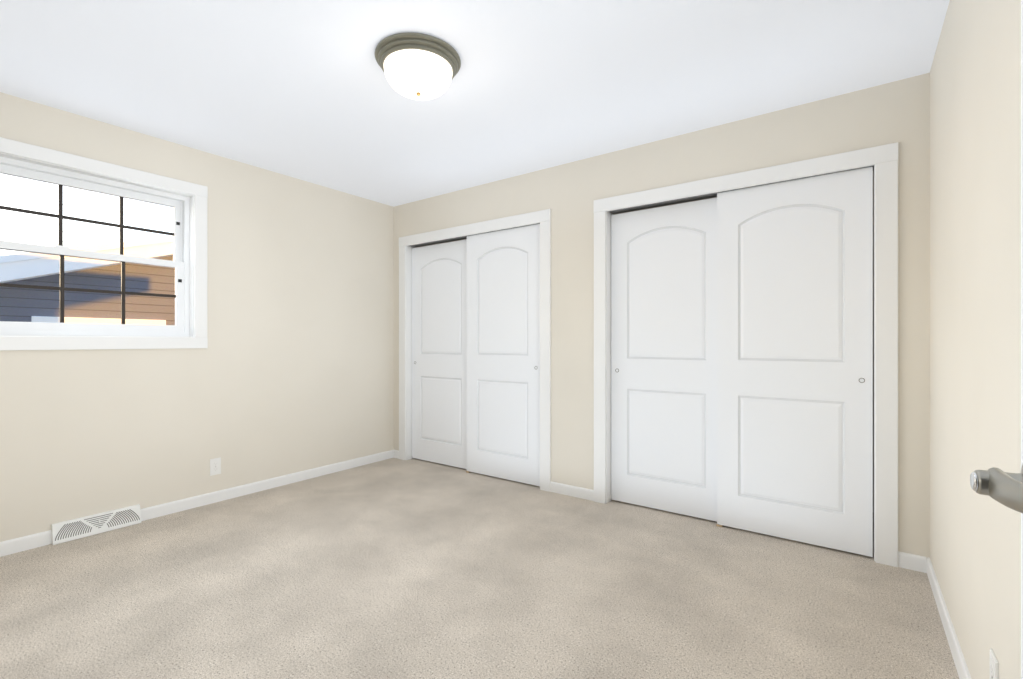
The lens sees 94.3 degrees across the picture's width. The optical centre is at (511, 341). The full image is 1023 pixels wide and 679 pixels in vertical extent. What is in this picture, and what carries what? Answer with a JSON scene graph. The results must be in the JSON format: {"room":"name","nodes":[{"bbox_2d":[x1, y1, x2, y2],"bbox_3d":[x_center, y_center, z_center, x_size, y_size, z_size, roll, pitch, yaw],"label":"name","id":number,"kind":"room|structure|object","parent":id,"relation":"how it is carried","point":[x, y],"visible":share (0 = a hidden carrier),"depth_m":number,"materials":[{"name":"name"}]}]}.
{"room":"empty bedroom","nodes":[
{"label":"empty bedroom","id":0,"kind":"room"},
{"bbox_2d":[0,92,453,541],"bbox_3d":[-1.888,-0.090,3.728,0.150,2.440,4.285,0,0,36],"label":"wall","id":1,"kind":"structure","parent":0,"point":[289,369],"depth_m":3.39,"materials":[{"name":"paint"}]},
{"bbox_2d":[0,530,51,556],"bbox_3d":[-2.780,1.093,2.358,0.012,0.075,0.720,0,0,36],"label":"baseboard","id":2,"kind":"structure","parent":1,"relation":"attached to","point":[21,544],"depth_m":2.56,"materials":[{"name":"white wood"}]},
{"bbox_2d":[51,504,140,544],"bbox_3d":[-2.436,1.075,2.800,0.048,0.107,0.400,0,0,36],"label":"air vent","id":3,"kind":"object","parent":1,"relation":"in","point":[79,528],"visible":1,"depth_m":2.78,"materials":[{"name":"white metal"}]},
{"bbox_2d":[0,137,207,350],"bbox_3d":[-2.591,-0.510,2.740,0.167,1.118,1.448,0,0,36],"label":"window unit","id":4,"kind":"structure","parent":1,"relation":"in","point":[180,234],"depth_m":2.92,"materials":[{"name":"white plastic"}]},
{"bbox_2d":[210,457,220,475],"bbox_3d":[-2.078,0.880,3.331,0.007,0.115,0.070,0,0,36],"label":"electrical outlet","id":5,"kind":"object","parent":1,"relation":"attached to","point":[215,466],"visible":1,"depth_m":3.33,"materials":[{"name":"white plastic"}]},
{"bbox_2d":[140,450,393,520],"bbox_3d":[-1.739,1.093,3.796,0.012,0.075,2.030,0,0,36],"label":"baseboard","id":6,"kind":"structure","parent":1,"relation":"attached to","point":[151,512],"depth_m":3.53,"materials":[{"name":"white wood"}]},
{"bbox_2d":[0,0,949,206],"bbox_3d":[-0.233,-1.370,2.530,4.235,0.120,4.285,0,0,36],"label":"ceiling","id":7,"kind":"structure","parent":0,"point":[304,90],"depth_m":2.31,"materials":[{"name":"white paint"}]},
{"bbox_2d":[375,32,460,99],"bbox_3d":[-0.431,-1.224,2.201,0.392,0.172,0.392,0,0,36],"label":"ceiling light fixture","id":8,"kind":"object","parent":7,"relation":"attached to","point":[416,66],"visible":1,"depth_m":2.09,"materials":[{"name":"white glass"}]},
{"bbox_2d":[0,458,958,678],"bbox_3d":[-0.233,1.190,2.530,4.235,0.120,4.285,0,0,36],"label":"floor","id":9,"kind":"structure","parent":0,"point":[396,568],"depth_m":2.11,"materials":[{"name":"beige carpet"}]},
{"bbox_2d":[457,197,716,240],"bbox_3d":[0.988,-0.090,4.217,3.935,2.440,0.120,0,0,36],"label":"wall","id":10,"kind":"structure","parent":0,"point":[648,208],"depth_m":3.93,"materials":[{"name":"paint"}]},
{"bbox_2d":[394,73,929,557],"bbox_3d":[0.479,-0.090,3.514,3.935,2.440,0.115,0,0,36],"label":"wall","id":11,"kind":"structure","parent":0,"point":[878,115],"depth_m":2.92,"materials":[{"name":"paint"}]},
{"bbox_2d":[393,450,398,458],"bbox_3d":[-1.109,1.093,4.585,0.083,0.075,0.012,0,0,36],"label":"baseboard","id":12,"kind":"structure","parent":11,"relation":"attached to","point":[395,453],"depth_m":4.58,"materials":[{"name":"white wood"}]},
{"bbox_2d":[406,246,415,459],"bbox_3d":[-0.353,0.098,4.117,1.540,2.065,0.117,0,0,36],"label":"door frame","id":13,"kind":"structure","parent":11,"relation":"attached to","point":[408,352],"depth_m":4.53,"materials":[{"name":"white wood"}]},
{"bbox_2d":[412,239,466,468],"bbox_3d":[-0.639,0.114,4.348,0.757,2.009,0.036,0,0,36],"label":"closet door","id":14,"kind":"structure","parent":11,"relation":"in","point":[439,353],"depth_m":4.33,"materials":[{"name":"white wood"}]},
{"bbox_2d":[410,223,539,246],"bbox_3d":[-0.353,-0.910,4.116,1.496,0.009,0.094,0,0,36],"label":"track rail","id":15,"kind":"object","parent":11,"relation":"attached to","point":[441,241],"visible":0.32,"depth_m":4.27,"materials":[{"name":"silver metal"}]},
{"bbox_2d":[399,209,550,491],"bbox_3d":[-0.392,0.068,4.063,1.690,2.125,0.018,0,0,36],"label":"trim","id":16,"kind":"structure","parent":11,"relation":"attached to","point":[542,218],"depth_m":3.61,"materials":[{"name":"white wood"}]},
{"bbox_2d":[467,224,539,485],"bbox_3d":[-0.070,0.106,3.884,0.757,2.023,0.036,0,0,36],"label":"closet door","id":17,"kind":"structure","parent":11,"relation":"in","point":[503,354],"depth_m":3.85,"materials":[{"name":"white wood"}]},
{"bbox_2d":[550,481,593,500],"bbox_3d":[0.440,1.093,3.464,0.360,0.075,0.012,0,0,36],"label":"baseboard","id":18,"kind":"structure","parent":11,"relation":"attached to","point":[573,491],"depth_m":3.45,"materials":[{"name":"white wood"}]},
{"bbox_2d":[611,198,716,520],"bbox_3d":[1.021,0.114,3.146,0.757,2.009,0.036,0,0,36],"label":"closet door","id":19,"kind":"structure","parent":11,"relation":"in","point":[664,358],"depth_m":3.13,"materials":[{"name":"white wood"}]},
{"bbox_2d":[608,165,873,213],"bbox_3d":[1.299,-0.910,2.920,1.476,0.009,0.094,0,0,36],"label":"track rail","id":20,"kind":"object","parent":11,"relation":"attached to","point":[683,200],"visible":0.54,"depth_m":3.06,"materials":[{"name":"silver metal"}]},
{"bbox_2d":[593,142,897,566],"bbox_3d":[1.299,0.098,2.920,1.520,2.065,0.117,0,0,36],"label":"door frame","id":21,"kind":"structure","parent":11,"relation":"attached to","point":[608,356],"depth_m":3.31,"materials":[{"name":"white wood"}]},
{"bbox_2d":[717,167,872,556],"bbox_3d":[1.574,0.106,2.694,0.757,2.023,0.036,0,0,36],"label":"closet door","id":22,"kind":"structure","parent":11,"relation":"in","point":[795,360],"depth_m":2.65,"materials":[{"name":"white wood"}]},
{"bbox_2d":[898,551,926,572],"bbox_3d":[1.982,1.093,2.348,0.108,0.075,0.012,0,0,36],"label":"baseboard","id":23,"kind":"structure","parent":11,"relation":"attached to","point":[912,562],"depth_m":2.34,"materials":[{"name":"white wood"}]},
{"bbox_2d":[930,0,1020,678],"bbox_3d":[1.421,-0.090,1.332,0.150,2.440,4.285,0,0,36],"label":"wall","id":24,"kind":"structure","parent":0,"point":[975,265],"depth_m":1.42,"materials":[{"name":"paint"}]},
{"bbox_2d":[927,557,970,678],"bbox_3d":[1.111,1.093,1.042,0.012,0.075,3.150,0,0,36],"label":"baseboard","id":25,"kind":"structure","parent":24,"relation":"attached to","point":[958,656],"depth_m":1.79,"materials":[{"name":"white wood"}]},
{"bbox_2d":[990,648,998,678],"bbox_3d":[1.250,0.872,1.231,0.007,0.115,0.070,0,0,36],"label":"electrical outlet","id":26,"kind":"object","parent":24,"relation":"attached to","point":[994,668],"visible":1,"depth_m":1.22,"materials":[{"name":"white plastic"}]},
{"bbox_2d":[970,0,1022,678],"bbox_3d":[0.365,0.103,0.205,0.138,2.030,0.861,0,0,36],"label":"entry door","id":27,"kind":"structure","parent":24,"relation":"in","point":[1001,486],"depth_m":0.53,"materials":[{"name":"white"}]},
{"label":"outside","id":28,"kind":"structure","parent":0,"visible":0},
{"bbox_2d":[0,193,172,246],"bbox_3d":[-2.192,-4.290,37.288,0.020,1.518,82.000,0,0,36],"label":"power lines","id":29,"kind":"structure","parent":28,"point":[63,231],"depth_m":17.29,"materials":[{"name":"grey"}]},
{"bbox_2d":[0,236,174,324],"bbox_3d":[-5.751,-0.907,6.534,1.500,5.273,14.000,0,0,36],"label":"neighbor house","id":30,"kind":"structure","parent":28,"point":[23,306],"depth_m":6.26,"materials":[{"name":"brown wood"}]}
]}

